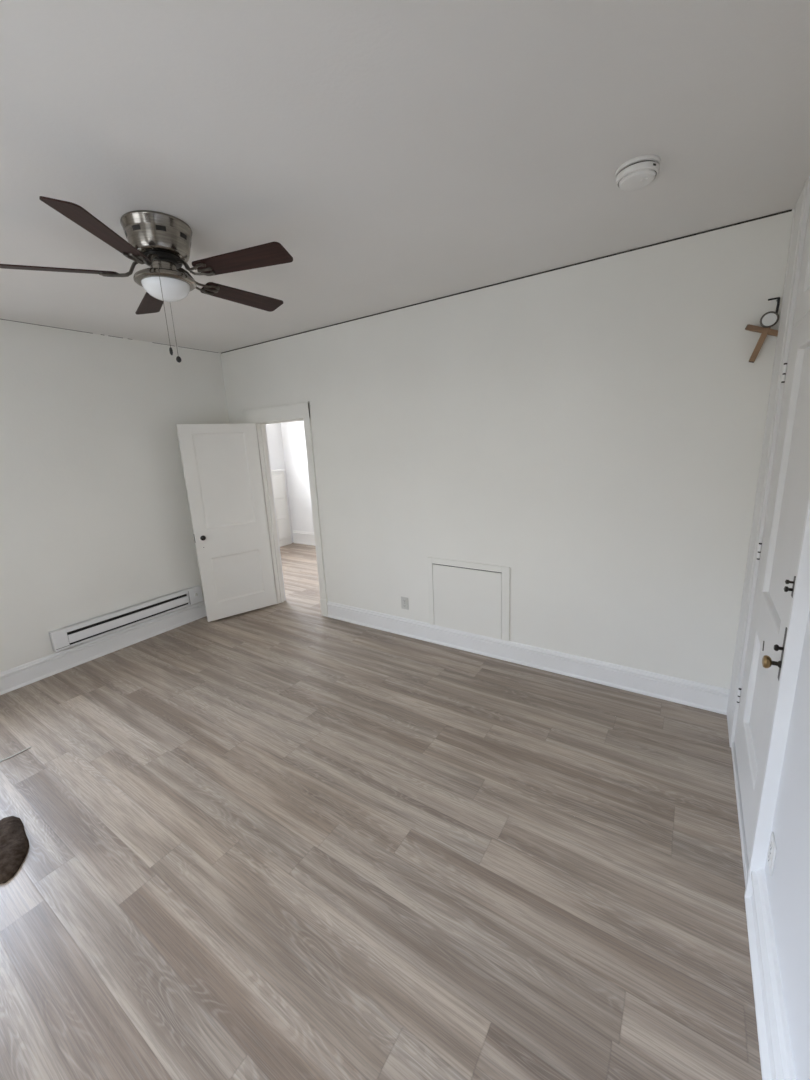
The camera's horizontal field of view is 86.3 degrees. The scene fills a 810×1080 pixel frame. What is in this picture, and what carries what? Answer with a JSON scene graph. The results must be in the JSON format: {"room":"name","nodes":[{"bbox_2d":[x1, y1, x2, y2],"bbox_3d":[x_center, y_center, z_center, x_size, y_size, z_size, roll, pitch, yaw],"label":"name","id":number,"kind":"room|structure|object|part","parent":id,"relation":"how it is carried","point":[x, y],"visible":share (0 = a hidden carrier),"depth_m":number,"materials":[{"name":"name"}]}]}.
{"room":"empty bedroom","nodes":[
{"label":"empty bedroom","id":0,"kind":"room"},
{"bbox_2d":[0,319,229,671],"bbox_3d":[-3.118,-0.226,3.348,0.100,2.811,4.150,6,15,33],"label":"wall","id":1,"kind":"structure","parent":0,"point":[95,517],"depth_m":3.77,"materials":[{"name":"paint"}]},
{"bbox_2d":[0,601,206,694],"bbox_3d":[-2.984,1.056,3.641,0.022,0.172,4.028,6,15,33],"label":"baseboard","id":2,"kind":"structure","parent":1,"relation":"attached to","point":[17,677],"depth_m":3.90,"materials":[{"name":"paint"}]},
{"bbox_2d":[1,319,217,352],"bbox_3d":[-3.108,-1.602,3.062,0.005,0.004,3.980,6,15,33],"label":"trim","id":3,"kind":"structure","parent":1,"relation":"attached to","point":[1,319],"depth_m":3.62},
{"bbox_2d":[49,585,202,651],"bbox_3d":[-2.582,0.715,4.154,0.074,0.176,1.335,6,15,33],"label":"baseboard heater","id":4,"kind":"object","parent":1,"relation":"attached to","point":[62,638],"visible":1,"depth_m":4.04,"materials":[{"name":"metal"}]},
{"bbox_3d":[-2.579,0.735,4.127,0.014,0.074,1.075,6,15,33],"label":"panel","id":5,"kind":"part","parent":4,"relation":"part of","materials":[{"name":"metal"}]},
{"bbox_2d":[266,423,292,542],"bbox_3d":[-2.887,-1.043,7.010,0.100,2.750,2.370,6,15,33],"label":"wall","id":6,"kind":"structure","parent":0,"point":[274,434],"depth_m":7.74,"materials":[{"name":"paint"}]},
{"bbox_2d":[281,421,313,542],"bbox_3d":[-0.052,-1.086,6.600,5.270,2.750,0.100,6,15,33],"label":"wall","id":7,"kind":"structure","parent":0,"point":[293,434],"depth_m":7.81,"materials":[{"name":"paint"}]},
{"bbox_2d":[293,530,314,545],"bbox_3d":[-0.010,0.150,6.820,5.030,0.241,0.022,6,15,33],"label":"baseboard","id":8,"kind":"structure","parent":7,"relation":"attached to","point":[300,537],"depth_m":8.03,"materials":[{"name":"paint"}]},
{"bbox_2d":[0,543,761,1079],"bbox_3d":[-1.095,1.007,3.840,6.950,0.001,6.992,6,15,33],"label":"floor","id":9,"kind":"structure","parent":0,"point":[286,840],"depth_m":1.86,"materials":[{"name":"laminate"}]},
{"bbox_2d":[0,816,28,883],"bbox_3d":[-1.900,1.434,2.011,0.437,0.057,0.248,6,15,33],"label":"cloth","id":10,"kind":"object","parent":9,"relation":"on","point":[14,843],"visible":1,"depth_m":2.00,"materials":[{"name":"brown fabric"}]},
{"bbox_2d":[0,746,30,761],"bbox_3d":[-2.501,1.350,2.619,0.365,0.008,0.044,-14,17,-39],"label":"cord","id":11,"kind":"object","parent":9,"relation":"on","point":[30,746],"visible":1,"depth_m":2.68,"materials":[{"name":"grey plastic"}]},
{"bbox_2d":[271,469,291,546],"bbox_3d":[-2.703,-0.404,7.231,0.074,1.390,1.980,6,15,33],"label":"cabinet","id":12,"kind":"object","parent":9,"relation":"on","point":[278,480],"visible":0.08,"depth_m":7.88,"materials":[{"name":"paint"}]},
{"bbox_3d":[-2.378,-0.926,7.647,0.016,0.410,0.610,6,15,33],"label":"door","id":13,"kind":"part","parent":12,"relation":"part of","materials":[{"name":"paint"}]},
{"bbox_3d":[-2.359,-0.532,7.737,0.016,0.360,0.610,6,15,33],"label":"drawer","id":14,"kind":"part","parent":12,"relation":"part of","materials":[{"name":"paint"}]},
{"bbox_3d":[-2.341,-0.162,7.822,0.016,0.360,0.610,6,15,33],"label":"drawer","id":15,"kind":"part","parent":12,"relation":"part of","materials":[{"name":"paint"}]},
{"bbox_2d":[0,0,809,353],"bbox_3d":[-1.050,-1.434,1.659,5.188,0.100,4.200,6,15,33],"label":"ceiling","id":16,"kind":"structure","parent":0,"point":[401,153],"depth_m":1.50,"materials":[{"name":"paint"}]},
{"bbox_2d":[0,196,292,362],"bbox_3d":[-1.108,-1.180,2.103,1.292,0.588,1.244,6,15,33],"label":"ceiling fan","id":17,"kind":"object","parent":16,"relation":"hanging from","point":[160,241],"visible":1,"depth_m":1.94,"materials":[{"name":"brown wood"}]},
{"bbox_3d":[-1.547,-1.202,1.923,0.470,0.006,0.132,-7,27,-18],"label":"blade","id":18,"kind":"part","parent":17,"relation":"part of","materials":[{"name":"brown wood"}]},
{"bbox_3d":[-1.135,-1.156,1.633,0.132,0.006,0.470,10,13,-3],"label":"blade","id":19,"kind":"part","parent":17,"relation":"part of","materials":[{"name":"brown wood"}]},
{"bbox_2d":[132,224,139,230],"bbox_3d":[-1.178,-1.369,1.894,0.041,0.018,0.008,0,13,14],"label":"vent","id":20,"kind":"object","parent":17,"relation":"attached to","point":[135,227],"depth_m":1.89,"materials":[{"name":"black"}]},
{"bbox_3d":[-1.397,-1.317,2.391,0.132,0.006,0.470,-27,24,-31],"label":"blade","id":21,"kind":"part","parent":17,"relation":"part of","materials":[{"name":"brown wood"}]},
{"bbox_2d":[155,225,165,230],"bbox_3d":[-1.078,-1.377,1.908,0.041,0.018,0.008,-10,15,-30],"label":"vent","id":22,"kind":"object","parent":17,"relation":"attached to","point":[157,227],"depth_m":1.91,"materials":[{"name":"black"}]},
{"bbox_3d":[-1.105,-1.079,1.997,0.002,0.373,0.084,-6,13,-16],"label":"pull chain","id":23,"kind":"part","parent":17,"relation":"part of","materials":[{"name":"silver metal"}]},
{"bbox_2d":[180,232,186,239],"bbox_3d":[-1.019,-1.398,1.988,0.008,0.018,0.041,0,13,14],"label":"vent","id":24,"kind":"object","parent":17,"relation":"attached to","point":[183,235],"depth_m":1.99,"materials":[{"name":"black"}]},
{"bbox_3d":[-0.892,-1.341,2.392,0.132,0.006,0.470,-9,6,37],"label":"blade","id":25,"kind":"part","parent":17,"relation":"part of","materials":[{"name":"brown wood"}]},
{"bbox_3d":[-0.730,-1.242,1.923,0.470,0.006,0.132,1,1,17],"label":"blade","id":26,"kind":"part","parent":17,"relation":"part of","materials":[{"name":"brown wood"}]},
{"bbox_2d":[615,155,660,190],"bbox_3d":[0.936,-1.468,1.742,0.164,0.057,0.164,6,15,33],"label":"smoke detector","id":27,"kind":"object","parent":16,"relation":"attached to","point":[638,172],"visible":1,"depth_m":1.70,"materials":[{"name":"white plastic"}]},
{"bbox_2d":[220,211,793,688],"bbox_3d":[0.172,-0.456,3.682,5.188,2.801,0.100,6,15,33],"label":"wall","id":28,"kind":"structure","parent":0,"point":[592,432],"depth_m":2.97,"materials":[{"name":"paint"}]},
{"bbox_2d":[176,423,276,621],"bbox_3d":[-1.838,-0.185,4.580,0.759,2.022,0.145,-12,16,-36],"label":"door","id":29,"kind":"structure","parent":28,"relation":"in","point":[221,462],"depth_m":4.54,"materials":[{"name":"paint"}]},
{"bbox_2d":[243,401,327,616],"bbox_3d":[-1.231,-0.304,4.671,1.004,2.197,0.146,6,15,33],"label":"door frame","id":30,"kind":"structure","parent":28,"relation":"attached to","point":[300,410],"depth_m":4.56,"materials":[{"name":"paint"}]},
{"bbox_2d":[401,597,408,609],"bbox_3d":[-0.002,0.585,4.005,0.080,0.118,0.008,6,15,33],"label":"wall socket","id":31,"kind":"object","parent":28,"relation":"attached to","point":[404,600],"visible":1,"depth_m":4.00,"materials":[{"name":"grey plastic"}]},
{"bbox_2d":[427,557,509,640],"bbox_3d":[0.519,0.483,3.622,0.744,0.622,0.014,6,15,33],"label":"access hatch","id":32,"kind":"object","parent":28,"relation":"attached to","point":[461,597],"visible":1,"depth_m":3.60,"materials":[{"name":"paint"}]},
{"bbox_2d":[221,209,791,353],"bbox_3d":[-0.032,-1.829,3.421,4.678,0.010,0.026,6,15,33],"label":"trim","id":33,"kind":"structure","parent":28,"relation":"attached to","point":[791,209],"depth_m":2.78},
{"bbox_2d":[327,601,729,714],"bbox_3d":[0.609,0.878,3.659,3.424,0.172,0.022,6,15,33],"label":"baseboard","id":34,"kind":"structure","parent":28,"relation":"attached to","point":[699,695],"depth_m":3.31,"materials":[{"name":"paint"}]},
{"bbox_2d":[760,297,779,327],"bbox_3d":[1.884,-1.168,2.234,0.077,0.139,0.060,6,15,33],"label":"wall bracket","id":35,"kind":"object","parent":28,"relation":"attached to","point":[769,319],"visible":1,"depth_m":2.21,"materials":[{"name":"black metal"}]},
{"bbox_2d":[745,324,777,362],"bbox_3d":[1.871,-1.044,2.270,0.150,0.206,0.024,6,15,33],"label":"wooden cross","id":36,"kind":"object","parent":35,"relation":"hanging from","point":[764,332],"visible":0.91,"depth_m":2.26,"materials":[{"name":"brown wood"}]},
{"bbox_3d":[1.870,-1.046,2.269,0.084,0.202,0.024,6,15,33],"label":"stem","id":37,"kind":"part","parent":36,"relation":"part of","materials":[{"name":"brown wood"}]},
{"bbox_3d":[1.890,-1.198,2.222,0.049,0.076,0.060,6,15,33],"label":"arm","id":38,"kind":"part","parent":35,"relation":"part of","materials":[{"name":"black metal"}]},
{"bbox_2d":[765,608,809,1079],"bbox_3d":[1.023,0.193,0.645,0.350,2.811,4.150,6,15,33],"label":"wall","id":39,"kind":"structure","parent":0,"point":[788,888],"depth_m":1.27,"materials":[{"name":"paint"}]},
{"bbox_2d":[731,742,748,887],"bbox_3d":[1.645,1.269,2.027,0.135,0.041,0.962,6,15,33],"label":"sill","id":40,"kind":"structure","parent":39,"relation":"attached to","point":[734,759],"depth_m":1.99,"materials":[{"name":"paint"}]},
{"bbox_2d":[727,174,809,746],"bbox_3d":[1.940,-0.220,2.257,0.144,2.810,0.362,6,15,33],"label":"door frame","id":41,"kind":"structure","parent":39,"relation":"attached to","point":[801,210],"depth_m":2.18,"materials":[{"name":"paint"}]},
{"bbox_2d":[745,869,795,1079],"bbox_3d":[0.580,1.593,0.542,0.041,0.172,2.704,6,15,33],"label":"baseboard","id":42,"kind":"structure","parent":39,"relation":"attached to","point":[776,1059],"depth_m":1.32,"materials":[{"name":"paint"}]},
{"bbox_2d":[734,314,809,863],"bbox_3d":[1.545,0.189,1.819,0.104,2.124,0.964,6,15,33],"label":"door","id":43,"kind":"structure","parent":39,"relation":"in","point":[789,491],"depth_m":1.85,"materials":[{"name":"paint"}]},
{"bbox_3d":[1.299,0.438,1.552,0.026,0.047,0.047,6,15,33],"label":"knob","id":44,"kind":"part","parent":43,"relation":"part of","materials":[{"name":"gold metal"}]},
{"bbox_3d":[1.331,0.405,1.522,0.004,0.197,0.040,6,15,33],"label":"lock plate","id":45,"kind":"part","parent":43,"relation":"part of","materials":[{"name":"brown metal"}]},
{"bbox_3d":[1.303,0.168,1.469,0.024,0.018,0.019,6,15,33],"label":"bolt knob","id":46,"kind":"part","parent":43,"relation":"part of","materials":[{"name":"brown metal"}]},
{"bbox_3d":[1.314,0.159,1.459,0.006,0.072,0.026,6,15,33],"label":"bolt plate","id":47,"kind":"part","parent":43,"relation":"part of","materials":[{"name":"brown metal"}]},
{"bbox_2d":[767,832,776,876],"bbox_3d":[1.283,1.098,1.514,0.008,0.118,0.080,6,15,33],"label":"wall socket","id":48,"kind":"object","parent":39,"relation":"attached to","point":[772,850],"visible":1,"depth_m":1.50,"materials":[{"name":"white plastic"}]},
{"bbox_2d":[744,493,809,897],"bbox_3d":[1.308,0.024,1.323,0.141,2.810,0.020,6,15,33],"label":"door frame","id":49,"kind":"structure","parent":39,"relation":"attached to","point":[800,605],"depth_m":1.47,"materials":[{"name":"paint"}]},
{"bbox_2d":[792,207,809,330],"bbox_3d":[1.533,-1.142,1.474,0.126,0.617,0.962,6,15,33],"label":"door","id":50,"kind":"structure","parent":39,"relation":"in","point":[802,307],"depth_m":1.82,"materials":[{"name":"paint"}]}
]}

